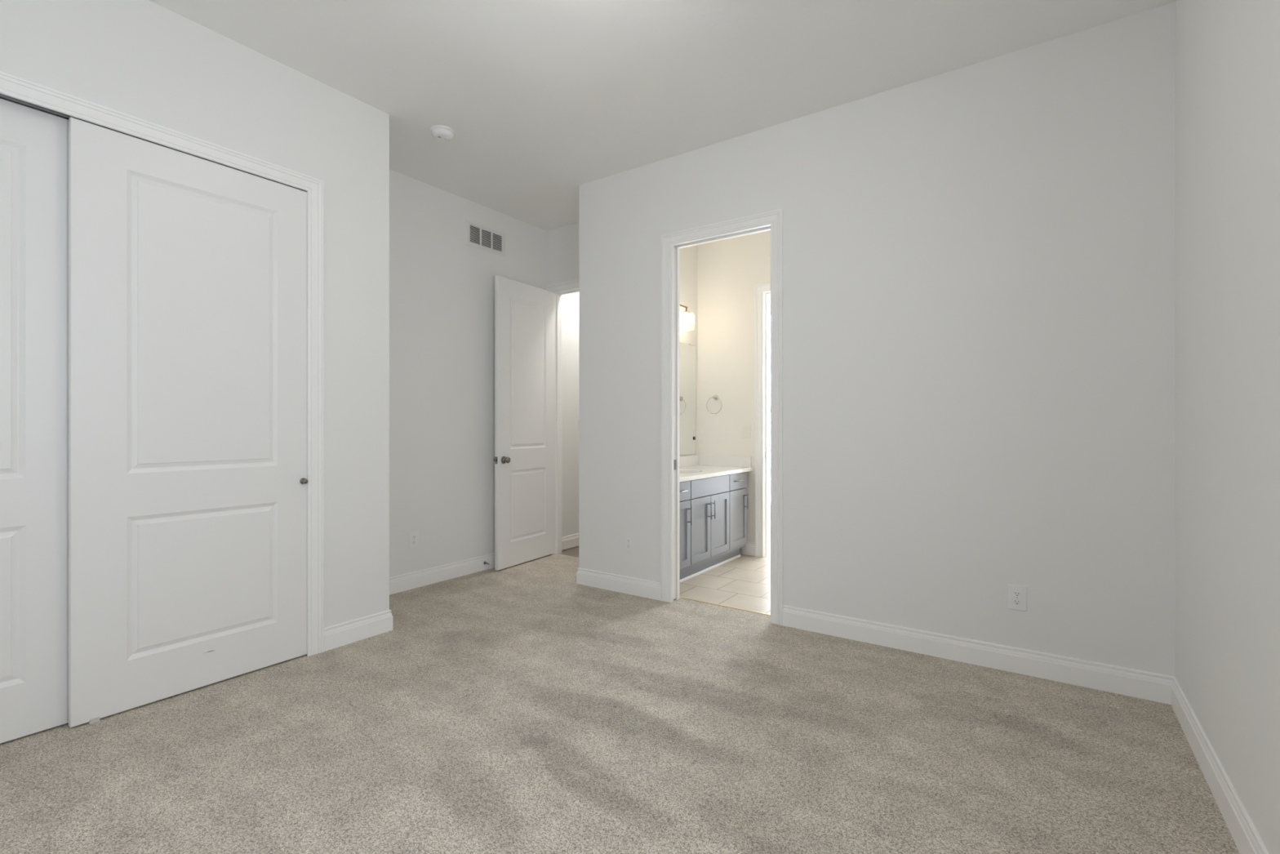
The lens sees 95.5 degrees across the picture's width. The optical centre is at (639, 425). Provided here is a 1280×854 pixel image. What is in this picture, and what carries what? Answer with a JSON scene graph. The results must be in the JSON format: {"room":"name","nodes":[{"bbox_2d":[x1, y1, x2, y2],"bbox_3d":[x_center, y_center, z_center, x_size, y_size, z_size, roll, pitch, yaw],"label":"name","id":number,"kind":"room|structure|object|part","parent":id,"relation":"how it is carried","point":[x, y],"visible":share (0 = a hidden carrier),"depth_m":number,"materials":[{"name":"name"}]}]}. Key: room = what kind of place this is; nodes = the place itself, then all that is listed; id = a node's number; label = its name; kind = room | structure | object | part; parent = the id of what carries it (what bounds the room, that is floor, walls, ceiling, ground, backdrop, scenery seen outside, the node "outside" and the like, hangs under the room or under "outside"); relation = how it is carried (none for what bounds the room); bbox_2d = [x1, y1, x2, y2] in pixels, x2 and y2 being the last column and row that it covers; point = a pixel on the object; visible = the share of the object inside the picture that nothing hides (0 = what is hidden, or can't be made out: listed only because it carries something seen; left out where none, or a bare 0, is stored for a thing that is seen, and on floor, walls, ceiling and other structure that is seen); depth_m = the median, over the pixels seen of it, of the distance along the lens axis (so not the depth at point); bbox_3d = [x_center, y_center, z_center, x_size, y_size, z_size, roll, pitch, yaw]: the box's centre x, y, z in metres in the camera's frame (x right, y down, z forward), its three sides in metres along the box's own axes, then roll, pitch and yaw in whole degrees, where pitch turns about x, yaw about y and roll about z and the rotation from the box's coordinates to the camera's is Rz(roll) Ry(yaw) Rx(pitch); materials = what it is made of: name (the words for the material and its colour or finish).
{"room":"empty bedroom","nodes":[
{"label":"empty bedroom","id":0,"kind":"room"},
{"bbox_2d":[0,0,389,627],"bbox_3d":[-2.479,-0.310,2.532,0.667,3.020,2.586,0,0,35],"label":"wall","id":1,"kind":"structure","parent":0,"point":[144,60],"depth_m":3.07,"materials":[{"name":"white paint"}]},
{"bbox_2d":[0,98,68,743],"bbox_3d":[-2.531,-0.016,1.979,0.069,2.416,0.900,0,0,35],"label":"door","id":2,"kind":"structure","parent":1,"relation":"in","point":[34,143],"depth_m":2.25,"materials":[{"name":"white wood"}]},
{"bbox_2d":[0,71,324,656],"bbox_3d":[-2.277,-0.048,2.322,0.134,2.496,1.932,0,0,35],"label":"door frame","id":3,"kind":"structure","parent":1,"relation":"attached to","point":[15,89],"depth_m":3.02,"materials":[{"name":"white wood"}]},
{"bbox_2d":[68,116,308,727],"bbox_3d":[-1.988,-0.012,2.661,0.069,2.408,0.900,0,0,35],"label":"door","id":4,"kind":"structure","parent":1,"relation":"in","point":[188,481],"depth_m":2.57,"materials":[{"name":"white wood"}]},
{"bbox_3d":[-1.732,0.289,3.002,0.035,0.033,0.033,0,0,35],"label":"knob","id":5,"kind":"part","parent":4,"relation":"part of","materials":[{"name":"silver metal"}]},
{"bbox_2d":[324,609,392,651],"bbox_3d":[-1.843,1.141,3.440,0.682,0.119,0.398,0,0,35],"label":"baseboard","id":6,"kind":"structure","parent":1,"relation":"attached to","point":[335,636],"depth_m":3.24,"materials":[{"name":"white wood"}]},
{"bbox_2d":[389,168,578,577],"bbox_3d":[-2.079,-0.260,3.799,0.115,3.120,5.355,0,0,35],"label":"wall","id":7,"kind":"structure","parent":0,"point":[442,287],"depth_m":4.53,"materials":[{"name":"white paint"}]},
{"bbox_2d":[408,530,418,548],"bbox_3d":[-1.668,0.843,4.286,0.011,0.120,0.080,0,0,35],"label":"wall outlet","id":8,"kind":"object","parent":7,"relation":"attached to","point":[413,535],"visible":1,"depth_m":4.28,"materials":[{"name":"white plastic"}]},
{"bbox_2d":[389,552,494,595],"bbox_3d":[-1.439,1.141,4.610,0.014,0.119,1.987,0,0,35],"label":"baseboard","id":9,"kind":"structure","parent":7,"relation":"attached to","point":[407,581],"depth_m":4.46,"materials":[{"name":"white wood"}]},
{"bbox_2d":[466,220,505,257],"bbox_3d":[-1.280,-1.552,4.846,0.010,0.200,0.416,0,0,35],"label":"air vent","id":10,"kind":"object","parent":7,"relation":"in","point":[477,236],"visible":1,"depth_m":4.84,"materials":[{"name":"white metal"}]},
{"bbox_2d":[493,275,555,570],"bbox_3d":[-0.990,-0.021,5.105,0.159,2.422,0.786,0,0,30],"label":"door","id":11,"kind":"structure","parent":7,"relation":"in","point":[524,460],"depth_m":5.06,"materials":[{"name":"white wood"}]},
{"bbox_3d":[-1.105,0.287,4.807,0.063,0.063,0.063,0,0,30],"label":"knob","id":12,"kind":"part","parent":11,"relation":"part of","materials":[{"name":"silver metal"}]},
{"bbox_2d":[561,533,578,550],"bbox_3d":[-0.629,1.141,5.782,0.014,0.119,0.445,0,0,35],"label":"baseboard","id":13,"kind":"structure","parent":7,"relation":"attached to","point":[572,540],"depth_m":5.69,"materials":[{"name":"white wood"}]},
{"bbox_2d":[546,222,578,285],"bbox_3d":[-0.457,-0.310,5.231,0.924,3.020,0.115,0,0,35],"label":"wall","id":14,"kind":"structure","parent":0,"point":[562,243],"depth_m":5.33,"materials":[{"name":"white paint"}]},
{"bbox_2d":[546,279,578,554],"bbox_3d":[-0.466,-0.048,5.225,0.918,2.516,0.134,0,0,35],"label":"door frame","id":15,"kind":"structure","parent":14,"relation":"attached to","point":[571,286],"depth_m":5.43,"materials":[{"name":"white wood"}]},
{"bbox_3d":[-0.461,-0.011,5.233,0.756,2.441,0.035,0,0,35],"label":"door stop moulding","id":16,"kind":"part","parent":15,"relation":"part of","materials":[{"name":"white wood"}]},
{"bbox_2d":[0,546,1239,853],"bbox_3d":[-0.299,1.240,4.498,6.591,0.080,8.340,0,0,35],"label":"floor","id":17,"kind":"structure","parent":0,"point":[524,708],"depth_m":2.13,"materials":[{"name":"beige carpet"}]},
{"bbox_2d":[88,716,100,724],"bbox_3d":[-2.216,1.191,2.357,0.046,0.018,0.032,0,0,35],"label":"guide","id":18,"kind":"object","parent":17,"relation":"on","point":[95,719],"visible":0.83,"depth_m":2.34,"materials":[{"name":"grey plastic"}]},
{"bbox_2d":[149,0,1175,231],"bbox_3d":[-0.277,-1.870,4.435,6.900,0.100,8.620,0,0,35],"label":"ceiling","id":19,"kind":"structure","parent":0,"point":[542,100],"depth_m":2.92,"materials":[{"name":"white paint"}]},
{"bbox_2d":[430,124,454,142],"bbox_3d":[-1.221,-1.796,3.594,0.143,0.050,0.143,0,0,35],"label":"smoke detector","id":20,"kind":"object","parent":19,"relation":"attached to","point":[442,133],"visible":1,"depth_m":3.56,"materials":[{"name":"white plastic"}]},
{"bbox_2d":[680,244,697,456],"bbox_3d":[0.817,-0.260,6.162,0.114,3.120,4.134,0,0,35],"label":"wall partition","id":21,"kind":"structure","parent":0,"point":[689,255],"depth_m":5.59,"materials":[{"name":"white paint"}]},
{"bbox_2d":[680,304,689,324],"bbox_3d":[0.202,-1.002,5.009,0.184,0.265,0.900,0,0,35],"label":"vanity light","id":22,"kind":"object","parent":21,"relation":"attached to","point":[686,319],"visible":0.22,"depth_m":5.29,"materials":[{"name":"white glass"}]},
{"bbox_2d":[682,306,689,324],"bbox_3d":[0.423,-0.977,5.306,0.160,0.214,0.160,0,0,35],"label":"shade","id":23,"kind":"object","parent":22,"relation":"attached to","point":[686,319],"depth_m":5.29,"materials":[{"name":"white glass"}]},
{"bbox_2d":[680,342,695,455],"bbox_3d":[0.145,-0.250,5.079,0.012,1.064,1.400,0,0,35],"label":"mirror","id":24,"kind":"object","parent":21,"relation":"attached to","point":[687,352],"visible":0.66,"depth_m":5.53,"materials":[{"name":"clear glass"}]},
{"bbox_2d":[680,454,698,466],"bbox_3d":[0.143,0.339,5.068,0.020,0.101,1.520,0,0,35],"label":"backsplash","id":25,"kind":"structure","parent":21,"relation":"attached to","point":[685,460],"depth_m":5.52,"materials":[{"name":"white stone"}]},
{"bbox_2d":[680,527,770,613],"bbox_3d":[1.735,1.243,4.879,2.895,0.074,3.039,0,0,35],"label":"floor tile","id":26,"kind":"structure","parent":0,"point":[743,582],"depth_m":4.39,"materials":[{"name":"beige tile"}]},
{"bbox_2d":[680,471,748,582],"bbox_3d":[0.360,0.813,4.875,0.593,0.785,1.430,0,0,35],"label":"vanity cabinet","id":27,"kind":"object","parent":26,"relation":"on","point":[713,509],"visible":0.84,"depth_m":4.74,"materials":[{"name":"grey paint"}]},
{"bbox_3d":[0.279,0.495,4.316,0.019,0.141,0.357,0,0,35],"label":"drawer","id":28,"kind":"part","parent":27,"relation":"part of","materials":[{"name":"grey paint"}]},
{"bbox_3d":[0.279,0.823,4.316,0.019,0.499,0.357,0,0,35],"label":"cabinet door","id":29,"kind":"part","parent":27,"relation":"part of","materials":[{"name":"grey paint"}]},
{"bbox_3d":[0.379,0.685,4.414,0.036,0.144,0.009,0,0,35],"label":"bar pull","id":30,"kind":"part","parent":27,"relation":"part of","materials":[{"name":"silver metal"}]},
{"bbox_3d":[0.477,0.823,4.602,0.019,0.499,0.321,0,0,35],"label":"cabinet door","id":31,"kind":"part","parent":27,"relation":"part of","materials":[{"name":"grey paint"}]},
{"bbox_3d":[0.565,0.685,4.682,0.036,0.144,0.009,0,0,35],"label":"bar pull","id":32,"kind":"part","parent":27,"relation":"part of","materials":[{"name":"silver metal"}]},
{"bbox_3d":[0.518,1.197,4.766,0.010,0.018,1.430,0,0,35],"label":"shoe moulding","id":33,"kind":"part","parent":27,"relation":"part of","materials":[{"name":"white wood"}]},
{"bbox_3d":[0.576,0.495,4.744,0.019,0.141,0.667,0,0,35],"label":"false drawer","id":34,"kind":"part","parent":27,"relation":"part of","materials":[{"name":"grey paint"}]},
{"bbox_3d":[0.599,0.685,4.731,0.036,0.144,0.009,0,0,35],"label":"bar pull","id":35,"kind":"part","parent":27,"relation":"part of","materials":[{"name":"silver metal"}]},
{"bbox_2d":[680,454,752,481],"bbox_3d":[0.371,0.424,4.910,0.575,0.272,1.520,0,0,35],"label":"countertop","id":36,"kind":"structure","parent":27,"relation":"on","point":[693,467],"depth_m":5.39,"materials":[{"name":"white stone"}]},
{"bbox_3d":[0.668,0.823,4.878,0.019,0.499,0.341,0,0,35],"label":"cabinet door","id":37,"kind":"part","parent":27,"relation":"part of","materials":[{"name":"grey paint"}]},
{"bbox_3d":[0.871,0.495,5.170,0.019,0.141,0.354,0,0,35],"label":"drawer","id":38,"kind":"part","parent":27,"relation":"part of","materials":[{"name":"grey paint"}]},
{"bbox_3d":[0.871,0.823,5.170,0.019,0.499,0.354,0,0,35],"label":"cabinet door","id":39,"kind":"part","parent":27,"relation":"part of","materials":[{"name":"grey paint"}]},
{"bbox_3d":[0.963,0.685,5.258,0.036,0.144,0.009,0,0,35],"label":"bar pull","id":40,"kind":"part","parent":27,"relation":"part of","materials":[{"name":"silver metal"}]},
{"bbox_2d":[680,596,770,615],"bbox_3d":[0.578,1.200,3.846,0.701,0.010,0.020,0,0,35],"label":"threshold strip","id":41,"kind":"object","parent":26,"relation":"on","point":[682,597],"visible":0.65,"depth_m":3.84,"materials":[{"name":"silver metal"}]},
{"bbox_2d":[697,230,770,555],"bbox_3d":[1.741,-0.260,4.957,2.775,3.120,0.115,0,0,35],"label":"wall","id":42,"kind":"structure","parent":0,"point":[730,269],"depth_m":5.50,"materials":[{"name":"white paint"}]},
{"bbox_2d":[706,395,721,413],"bbox_3d":[0.717,-0.198,5.559,0.168,0.184,0.062,0,0,35],"label":"towel ring","id":43,"kind":"object","parent":42,"relation":"attached to","point":[716,397],"visible":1,"depth_m":5.55,"materials":[{"name":"silver metal"}]},
{"bbox_2d":[742,541,755,555],"bbox_3d":[1.007,1.141,5.386,0.130,0.119,0.014,0,0,35],"label":"baseboard","id":44,"kind":"structure","parent":42,"relation":"attached to","point":[749,548],"depth_m":5.38,"materials":[{"name":"white wood"}]},
{"bbox_2d":[755,282,770,557],"bbox_3d":[1.450,-0.041,5.147,0.871,2.501,0.134,0,0,35],"label":"door frame","id":45,"kind":"structure","parent":42,"relation":"attached to","point":[762,291],"depth_m":5.33,"materials":[{"name":"white wood"}]},
{"bbox_3d":[1.450,-0.004,5.147,0.711,2.421,0.012,0,0,35],"label":"door stop moulding","id":46,"kind":"part","parent":45,"relation":"part of","materials":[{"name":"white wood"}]},
{"bbox_2d":[768,294,770,527],"bbox_3d":[2.588,-0.260,6.183,2.775,3.120,0.115,0,0,35],"label":"wall","id":47,"kind":"structure","parent":0,"point":[769,295],"depth_m":6.85,"materials":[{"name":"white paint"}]},
{"bbox_2d":[768,311,770,512],"bbox_3d":[2.075,-0.164,6.501,1.520,2.372,0.115,0,0,35],"label":"window","id":48,"kind":"structure","parent":47,"relation":"in","point":[769,311],"depth_m":6.88,"materials":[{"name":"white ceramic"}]},
{"bbox_2d":[578,2,1174,676],"bbox_3d":[0.996,-0.310,3.465,3.475,3.020,0.100,0,0,35],"label":"wall","id":49,"kind":"structure","parent":0,"point":[979,258],"depth_m":2.97,"materials":[{"name":"white paint"}]},
{"bbox_2d":[576,567,660,600],"bbox_3d":[0.010,1.141,4.452,0.760,0.119,0.632,0,0,35],"label":"baseboard","id":50,"kind":"structure","parent":49,"relation":"attached to","point":[613,582],"depth_m":4.18,"materials":[{"name":"white wood"}]},
{"bbox_2d":[624,534,633,552],"bbox_3d":[-0.080,0.843,4.143,0.080,0.120,0.011,0,0,35],"label":"wall outlet","id":51,"kind":"object","parent":49,"relation":"attached to","point":[628,540],"visible":1,"depth_m":4.14,"materials":[{"name":"white plastic"}]},
{"bbox_2d":[660,208,783,625],"bbox_3d":[0.529,-0.050,3.775,0.865,2.500,0.119,0,0,35],"label":"door frame","id":52,"kind":"structure","parent":49,"relation":"attached to","point":[772,220],"depth_m":3.86,"materials":[{"name":"white wood"}]},
{"bbox_3d":[0.231,-0.013,3.989,0.023,2.403,0.035,0,0,35],"label":"pocket door","id":53,"kind":"part","parent":52,"relation":"part of","materials":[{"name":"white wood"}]},
{"bbox_2d":[1007,583,1026,611],"bbox_3d":[1.831,0.837,2.822,0.080,0.120,0.011,0,0,35],"label":"wall outlet","id":54,"kind":"object","parent":49,"relation":"attached to","point":[1016,594],"visible":1,"depth_m":2.82,"materials":[{"name":"white plastic"}]},
{"bbox_2d":[1013,598,1021,604],"bbox_3d":[1.829,0.857,2.819,0.034,0.027,0.003,0,0,35],"label":"receptacle","id":55,"kind":"object","parent":54,"relation":"attached to","point":[1015,601],"depth_m":2.82,"materials":[{"name":"white plastic"}]},
{"bbox_2d":[1013,591,1021,596],"bbox_3d":[1.829,0.818,2.819,0.034,0.027,0.003,0,0,35],"label":"receptacle","id":56,"kind":"object","parent":54,"relation":"attached to","point":[1015,593],"depth_m":2.82,"materials":[{"name":"white plastic"}]},
{"bbox_2d":[1174,0,1279,853],"bbox_3d":[1.183,-0.310,0.781,0.115,3.020,4.101,0,0,35],"label":"wall","id":57,"kind":"structure","parent":0,"point":[1227,52],"depth_m":1.78,"materials":[{"name":"white paint"}]},
{"bbox_2d":[782,604,1268,853],"bbox_3d":[0.449,1.141,1.359,1.750,0.119,3.986,0,0,35],"label":"baseboard","id":58,"kind":"structure","parent":57,"relation":"attached to","point":[1158,687],"depth_m":2.70,"materials":[{"name":"white wood"}]}
]}

